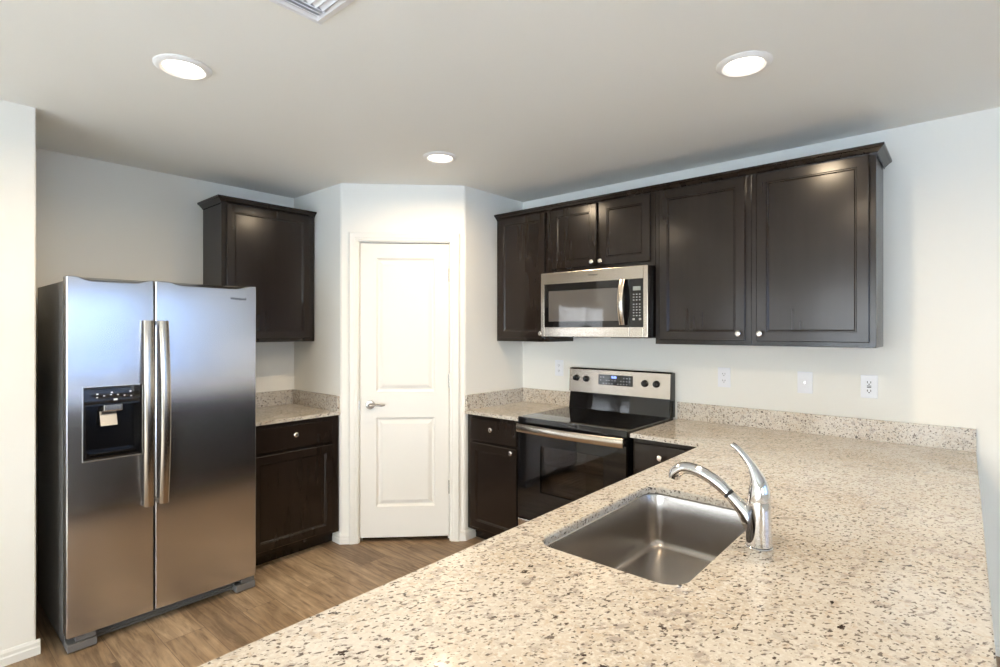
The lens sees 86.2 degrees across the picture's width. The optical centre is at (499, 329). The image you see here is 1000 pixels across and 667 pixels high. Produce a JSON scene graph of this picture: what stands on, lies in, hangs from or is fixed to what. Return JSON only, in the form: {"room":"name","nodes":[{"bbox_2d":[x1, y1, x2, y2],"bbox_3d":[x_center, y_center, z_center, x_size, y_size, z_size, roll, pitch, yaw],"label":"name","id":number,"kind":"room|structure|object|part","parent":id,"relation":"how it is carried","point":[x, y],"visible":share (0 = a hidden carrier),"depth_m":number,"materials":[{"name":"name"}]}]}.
{"room":"kitchen","nodes":[
{"label":"kitchen","id":0,"kind":"room"},
{"bbox_2d":[0,100,35,650],"bbox_3d":[-3.634,0.240,1.200,0.806,2.456,3.839,0,0,41],"label":"wall","id":1,"kind":"structure","parent":0,"point":[17,121],"depth_m":2.33,"materials":[{"name":"white paint"}]},
{"bbox_2d":[0,638,40,666],"bbox_3d":[-3.321,1.415,0.936,0.013,0.065,3.852,0,0,41],"label":"baseboard","id":2,"kind":"structure","parent":1,"relation":"attached to","point":[15,654],"depth_m":2.33,"materials":[{"name":"white paint"}]},
{"bbox_2d":[36,148,293,594],"bbox_3d":[-1.711,0.240,3.932,0.120,2.456,2.807,0,0,41],"label":"wall","id":3,"kind":"structure","parent":0,"point":[95,218],"depth_m":3.20,"materials":[{"name":"white paint"}]},
{"bbox_2d":[197,194,316,341],"bbox_3d":[-1.648,-0.375,3.655,0.337,0.918,0.665,0,0,41],"label":"upper cabinet","id":4,"kind":"object","parent":3,"relation":"attached to","point":[269,248],"visible":0.84,"depth_m":3.55,"materials":[{"name":"brown wood"}]},
{"bbox_3d":[-1.647,-0.814,3.655,0.336,0.040,0.665,0,0,41],"label":"crown","id":5,"kind":"part","parent":4,"relation":"part of","materials":[{"name":"brown wood"}]},
{"bbox_3d":[-1.533,-0.367,3.566,0.019,0.854,0.564,0,0,41],"label":"door","id":6,"kind":"part","parent":4,"relation":"part of","materials":[{"name":"brown wood"}]},
{"bbox_2d":[294,183,522,534],"bbox_3d":[-0.674,0.240,3.897,1.733,2.456,0.521,0,0,-4],"label":"wall","id":7,"kind":"structure","parent":0,"point":[487,364],"depth_m":3.69,"materials":[{"name":"white paint"}]},
{"bbox_2d":[256,389,339,411],"bbox_3d":[-1.524,0.502,3.581,0.620,0.104,0.630,0,0,41],"label":"backsplash","id":8,"kind":"structure","parent":7,"relation":"attached to","point":[271,398],"depth_m":3.84,"materials":[{"name":"stone"}]},
{"bbox_2d":[332,532,348,544],"bbox_3d":[-1.085,1.415,3.620,0.145,0.065,0.042,0,0,23],"label":"baseboard","id":9,"kind":"structure","parent":7,"relation":"attached to","point":[338,538],"depth_m":3.60,"materials":[{"name":"white paint"}]},
{"bbox_2d":[349,232,459,543],"bbox_3d":[-0.651,0.404,3.667,0.746,2.128,0.144,0,0,-4],"label":"door","id":10,"kind":"structure","parent":7,"relation":"in","point":[404,287],"depth_m":3.65,"materials":[{"name":"white paint"}]},
{"bbox_3d":[-0.833,0.512,3.593,0.116,0.021,0.022,0,0,-4],"label":"lever handle","id":11,"kind":"part","parent":10,"relation":"part of","materials":[{"name":"silver metal"}]},
{"bbox_2d":[459,528,475,540],"bbox_3d":[-0.221,1.415,3.687,0.137,0.065,0.036,0,0,-36],"label":"baseboard","id":12,"kind":"structure","parent":7,"relation":"attached to","point":[468,534],"depth_m":3.67,"materials":[{"name":"white paint"}]},
{"bbox_2d":[465,388,569,409],"bbox_3d":[0.148,0.502,3.752,0.475,0.104,0.634,0,0,41],"label":"backsplash","id":13,"kind":"structure","parent":7,"relation":"attached to","point":[494,398],"depth_m":3.93,"materials":[{"name":"stone"}]},
{"bbox_2d":[0,0,999,201],"bbox_3d":[-0.281,-1.048,0.143,7.312,0.120,6.946,0,0,41],"label":"ceiling","id":14,"kind":"structure","parent":0,"point":[532,99],"depth_m":2.15,"materials":[{"name":"white paint"}]},
{"bbox_2d":[152,54,211,79],"bbox_3d":[-1.193,-0.982,2.010,0.194,0.012,0.194,0,0,41],"label":"recessed light","id":15,"kind":"object","parent":14,"relation":"in","point":[179,66],"visible":1,"depth_m":1.99,"materials":[{"name":"white plastic"}]},
{"bbox_2d":[269,0,354,24],"bbox_3d":[-0.563,-0.982,1.474,0.355,0.013,0.355,0,0,41],"label":"ceiling vent","id":16,"kind":"object","parent":14,"relation":"in","point":[309,7],"visible":1,"depth_m":1.63,"materials":[{"name":"white metal"}]},
{"bbox_2d":[423,151,456,163],"bbox_3d":[-0.343,-0.982,3.059,0.194,0.012,0.194,0,0,41],"label":"recessed light","id":17,"kind":"object","parent":14,"relation":"in","point":[440,157],"visible":1,"depth_m":3.05,"materials":[{"name":"white plastic"}]},
{"bbox_2d":[716,50,772,77],"bbox_3d":[0.908,-0.982,1.987,0.194,0.012,0.194,0,0,41],"label":"recessed light","id":18,"kind":"object","parent":14,"relation":"in","point":[747,63],"visible":1,"depth_m":1.97,"materials":[{"name":"white plastic"}]},
{"bbox_2d":[4,536,999,666],"bbox_3d":[-0.281,1.518,0.143,7.312,0.140,6.946,0,0,41],"label":"floor","id":19,"kind":"structure","parent":0,"point":[288,590],"depth_m":2.77,"materials":[{"name":"brown wood"}]},
{"bbox_2d":[38,276,255,653],"bbox_3d":[-1.896,0.605,2.901,0.770,1.687,0.840,0,0,41],"label":"refrigerator","id":20,"kind":"object","parent":19,"relation":"on","point":[147,389],"visible":1,"depth_m":2.61,"materials":[{"name":"grey metal"}]},
{"bbox_3d":[-1.835,0.569,2.516,0.072,1.615,0.338,0,0,41],"label":"door","id":21,"kind":"part","parent":20,"relation":"part of","materials":[{"name":"silver metal"}]},
{"bbox_3d":[-1.806,0.304,2.497,0.004,0.078,0.226,0,0,41],"label":"control panel","id":22,"kind":"part","parent":20,"relation":"part of","materials":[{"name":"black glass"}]},
{"bbox_3d":[-1.698,0.406,2.582,0.052,0.900,0.045,0,0,41],"label":"door handle","id":23,"kind":"part","parent":20,"relation":"part of","materials":[{"name":"silver metal"}]},
{"bbox_3d":[-1.653,0.406,2.633,0.052,0.900,0.045,0,0,41],"label":"door handle","id":24,"kind":"part","parent":20,"relation":"part of","materials":[{"name":"silver metal"}]},
{"bbox_3d":[-1.557,0.569,2.836,0.072,1.615,0.494,0,0,41],"label":"door","id":25,"kind":"part","parent":20,"relation":"part of","materials":[{"name":"silver metal"}]},
{"bbox_2d":[256,415,338,565],"bbox_3d":[-1.509,1.012,3.570,0.658,0.872,0.621,0,0,41],"label":"base cabinet","id":26,"kind":"object","parent":19,"relation":"on","point":[297,462],"visible":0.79,"depth_m":3.38,"materials":[{"name":"brown wood"}]},
{"bbox_3d":[-1.299,0.674,3.368,0.019,0.144,0.540,0,0,41],"label":"drawer","id":27,"kind":"part","parent":26,"relation":"part of","materials":[{"name":"brown wood"}]},
{"bbox_3d":[-1.299,1.052,3.368,0.019,0.576,0.540,0,0,41],"label":"door","id":28,"kind":"part","parent":26,"relation":"part of","materials":[{"name":"brown wood"}]},
{"bbox_2d":[256,389,339,425],"bbox_3d":[-1.522,0.513,3.579,0.626,0.126,0.630,0,0,41],"label":"countertop","id":29,"kind":"structure","parent":26,"relation":"on","point":[272,407],"depth_m":3.71,"materials":[{"name":"stone"}]},
{"bbox_2d":[468,414,521,539],"bbox_3d":[0.142,1.012,3.743,0.476,0.872,0.656,0,0,41],"label":"base cabinet","id":30,"kind":"object","parent":19,"relation":"on","point":[492,442],"visible":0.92,"depth_m":3.52,"materials":[{"name":"brown wood"}]},
{"bbox_3d":[-0.045,0.674,3.521,0.406,0.144,0.019,0,0,41],"label":"drawer","id":31,"kind":"part","parent":30,"relation":"part of","materials":[{"name":"brown wood"}]},
{"bbox_3d":[-0.045,1.052,3.521,0.406,0.576,0.019,0,0,41],"label":"door","id":32,"kind":"part","parent":30,"relation":"part of","materials":[{"name":"brown wood"}]},
{"bbox_2d":[465,388,569,420],"bbox_3d":[0.147,0.513,3.751,0.475,0.126,0.639,0,0,41],"label":"countertop","id":33,"kind":"structure","parent":30,"relation":"on","point":[509,404],"depth_m":3.85,"materials":[{"name":"stone"}]},
{"bbox_2d":[516,367,674,525],"bbox_3d":[0.590,0.857,3.316,0.754,1.182,0.699,0,0,41],"label":"oven range","id":34,"kind":"object","parent":19,"relation":"on","point":[566,455],"visible":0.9,"depth_m":3.23,"materials":[{"name":"black glass"}]},
{"bbox_3d":[0.405,1.278,3.103,0.743,0.211,0.044,0,0,41],"label":"storage drawer","id":35,"kind":"part","parent":34,"relation":"part of","materials":[{"name":"silver metal"}]},
{"bbox_2d":[516,423,629,519],"bbox_3d":[0.575,0.872,3.298,0.743,0.582,0.652,0,0,41],"label":"oven","id":36,"kind":"object","parent":34,"relation":"in","point":[559,465],"depth_m":3.11,"materials":[{"name":"black glass"}]},
{"bbox_3d":[0.525,0.337,3.730,0.045,0.045,0.029,0,0,41],"label":"control knob","id":37,"kind":"part","parent":34,"relation":"part of","materials":[{"name":"black plastic"}]},
{"bbox_3d":[0.586,0.339,3.676,0.045,0.045,0.029,0,0,41],"label":"control knob","id":38,"kind":"part","parent":34,"relation":"part of","materials":[{"name":"black plastic"}]},
{"bbox_2d":[518,406,672,438],"bbox_3d":[0.591,0.563,3.316,0.753,0.042,0.595,0,0,41],"label":"cooktop","id":39,"kind":"object","parent":34,"relation":"in","point":[590,420],"depth_m":3.22,"materials":[{"name":"black glass"}]},
{"bbox_3d":[0.765,0.338,3.542,0.254,0.069,0.008,0,0,41],"label":"display panel","id":40,"kind":"part","parent":34,"relation":"part of","materials":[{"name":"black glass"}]},
{"bbox_3d":[0.770,0.490,3.524,0.725,0.112,0.024,0,0,41],"label":"glass","id":41,"kind":"part","parent":34,"relation":"part of","materials":[{"name":"black glass"}]},
{"bbox_3d":[0.914,0.344,3.391,0.045,0.045,0.029,0,0,41],"label":"control knob","id":42,"kind":"part","parent":34,"relation":"part of","materials":[{"name":"black plastic"}]},
{"bbox_3d":[0.973,0.343,3.340,0.045,0.045,0.029,0,0,41],"label":"control knob","id":43,"kind":"part","parent":34,"relation":"part of","materials":[{"name":"black plastic"}]},
{"bbox_2d":[633,438,695,474],"bbox_3d":[1.059,1.012,2.946,0.420,0.872,0.656,0,0,41],"label":"base cabinet","id":44,"kind":"object","parent":19,"relation":"on","point":[647,454],"visible":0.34,"depth_m":2.79,"materials":[{"name":"brown wood"}]},
{"bbox_3d":[0.836,0.674,2.754,0.304,0.144,0.019,0,0,41],"label":"drawer","id":45,"kind":"part","parent":44,"relation":"part of","materials":[{"name":"brown wood"}]},
{"bbox_3d":[-0.041,1.012,0.937,0.637,0.872,0.820,0,0,41],"label":"base cabinet","id":46,"kind":"object","parent":19,"relation":"on","visible":0},
{"bbox_2d":[198,402,996,666],"bbox_3d":[0.644,0.513,1.736,1.388,0.126,3.025,0,0,41],"label":"countertop","id":47,"kind":"structure","parent":46,"relation":"on","point":[877,558],"depth_m":1.14,"materials":[{"name":"stone"}]},
{"bbox_2d":[546,493,745,584],"bbox_3d":[0.458,0.670,1.520,0.424,0.188,0.710,0,0,41],"label":"sink","id":48,"kind":"object","parent":47,"relation":"in","point":[655,537],"visible":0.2,"depth_m":1.75,"materials":[{"name":"silver metal"}]},
{"bbox_2d":[669,442,772,551],"bbox_3d":[0.583,0.425,1.429,0.270,0.257,0.065,0,0,41],"label":"faucet","id":49,"kind":"object","parent":47,"relation":"on","point":[754,515],"visible":1,"depth_m":1.36,"materials":[{"name":"silver metal"}]},
{"bbox_3d":[0.637,0.482,1.383,0.102,0.114,0.042,0,0,41],"label":"spout","id":50,"kind":"part","parent":49,"relation":"part of","materials":[{"name":"silver metal"}]},
{"bbox_3d":[0.645,0.370,1.376,0.096,0.146,0.054,0,0,41],"label":"lever","id":51,"kind":"part","parent":49,"relation":"part of","materials":[{"name":"silver metal"}]},
{"bbox_2d":[523,107,999,640],"bbox_3d":[2.408,0.240,2.287,6.010,2.456,0.120,0,0,41],"label":"wall","id":52,"kind":"structure","parent":0,"point":[938,360],"depth_m":2.57,"materials":[{"name":"white paint"}]},
{"bbox_2d":[497,212,572,341],"bbox_3d":[0.238,-0.367,3.861,0.466,0.902,0.351,0,0,41],"label":"upper cabinet","id":53,"kind":"object","parent":52,"relation":"attached to","point":[522,241],"visible":0.63,"depth_m":3.75,"materials":[{"name":"brown wood"}]},
{"bbox_3d":[0.149,-0.367,3.756,0.414,0.854,0.019,0,0,41],"label":"door","id":54,"kind":"part","parent":53,"relation":"part of","materials":[{"name":"brown wood"}]},
{"bbox_3d":[0.160,-0.367,3.772,0.466,0.902,0.019,0,0,41],"label":"frame","id":55,"kind":"part","parent":53,"relation":"part of","materials":[{"name":"brown wood"}]},
{"bbox_2d":[555,360,563,375],"bbox_3d":[0.435,0.282,3.919,0.072,0.116,0.008,0,0,41],"label":"wall outlet","id":56,"kind":"object","parent":52,"relation":"attached to","point":[559,364],"visible":1,"depth_m":3.91,"materials":[{"name":"white plastic"}]},
{"bbox_2d":[549,193,655,272],"bbox_3d":[0.702,-0.596,3.458,0.762,0.444,0.351,0,0,41],"label":"upper cabinet","id":57,"kind":"object","parent":52,"relation":"attached to","point":[621,232],"visible":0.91,"depth_m":3.31,"materials":[{"name":"brown wood"}]},
{"bbox_3d":[0.476,-0.597,3.472,0.352,0.394,0.019,0,0,41],"label":"door","id":58,"kind":"part","parent":57,"relation":"part of","materials":[{"name":"brown wood"}]},
{"bbox_2d":[541,265,655,337],"bbox_3d":[0.670,-0.158,3.419,0.754,0.420,0.451,0,0,41],"label":"microwave","id":59,"kind":"object","parent":57,"relation":"attached to","point":[619,302],"visible":1,"depth_m":3.24,"materials":[{"name":"silver metal"}]},
{"bbox_3d":[0.709,-0.160,3.121,0.034,0.268,0.054,0,0,41],"label":"handle","id":60,"kind":"part","parent":59,"relation":"part of","materials":[{"name":"silver metal"}]},
{"bbox_3d":[0.797,-0.154,3.099,0.085,0.280,0.028,0,0,41],"label":"control panel","id":61,"kind":"part","parent":59,"relation":"part of","materials":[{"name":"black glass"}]},
{"bbox_2d":[632,294,640,319],"bbox_3d":[0.791,-0.130,3.086,0.054,0.153,0.002,0,0,41],"label":"keypad","id":62,"kind":"object","parent":59,"relation":"attached to","point":[636,298],"depth_m":3.09,"materials":[{"name":"grey plastic"}]},
{"bbox_3d":[0.808,-0.161,3.089,0.113,0.414,0.029,0,0,41],"label":"control frame","id":63,"kind":"part","parent":59,"relation":"part of","materials":[{"name":"silver metal"}]},
{"bbox_3d":[0.754,-0.597,3.230,0.332,0.394,0.019,0,0,41],"label":"door","id":64,"kind":"part","parent":57,"relation":"part of","materials":[{"name":"brown wood"}]},
{"bbox_2d":[494,142,891,220],"bbox_3d":[0.942,-0.814,3.259,2.319,0.040,0.337,0,0,41],"label":"crown molding","id":65,"kind":"structure","parent":57,"relation":"attached to","point":[880,149],"depth_m":2.83,"materials":[{"name":"brown wood"}]},
{"bbox_2d":[656,176,751,345],"bbox_3d":[1.188,-0.367,3.035,0.524,0.902,0.351,0,0,41],"label":"upper cabinet","id":66,"kind":"object","parent":52,"relation":"attached to","point":[704,231],"visible":0.91,"depth_m":2.92,"materials":[{"name":"brown wood"}]},
{"bbox_2d":[718,367,730,387],"bbox_3d":[1.321,0.282,3.148,0.072,0.116,0.008,0,0,41],"label":"wall outlet","id":67,"kind":"object","parent":52,"relation":"attached to","point":[724,374],"visible":1,"depth_m":3.15,"materials":[{"name":"white plastic"}]},
{"bbox_2d":[797,371,812,393],"bbox_3d":[1.637,0.285,2.869,0.072,0.116,0.014,0,0,41],"label":"wall jack","id":68,"kind":"object","parent":52,"relation":"attached to","point":[804,379],"visible":1,"depth_m":2.87,"materials":[{"name":"white plastic"}]},
{"bbox_2d":[752,154,882,347],"bbox_3d":[1.587,-0.367,2.688,0.531,0.902,0.351,0,0,41],"label":"upper cabinet","id":69,"kind":"object","parent":52,"relation":"attached to","point":[817,229],"visible":0.94,"depth_m":2.57,"materials":[{"name":"brown wood"}]},
{"bbox_2d":[677,402,975,451],"bbox_3d":[1.630,0.502,2.870,1.388,0.104,0.020,0,0,41],"label":"backsplash","id":70,"kind":"structure","parent":52,"relation":"attached to","point":[926,435],"depth_m":2.76,"materials":[{"name":"stone"}]},
{"bbox_2d":[861,375,877,398],"bbox_3d":[1.855,0.287,2.683,0.072,0.116,0.009,0,0,41],"label":"wall outlet","id":71,"kind":"object","parent":52,"relation":"attached to","point":[869,383],"visible":1,"depth_m":2.68,"materials":[{"name":"white plastic"}]},
{"bbox_2d":[865,380,872,393],"bbox_3d":[1.853,0.287,2.681,0.034,0.068,0.003,0,0,41],"label":"receptacle","id":72,"kind":"object","parent":71,"relation":"attached to","point":[868,383],"depth_m":2.68,"materials":[{"name":"grey plastic"}]},
{"bbox_2d":[994,639,999,656],"bbox_3d":[3.334,1.415,1.393,3.200,0.065,0.013,0,0,41],"label":"baseboard","id":73,"kind":"structure","parent":52,"relation":"attached to","point":[997,643],"depth_m":2.37,"materials":[{"name":"white paint"}]}
]}

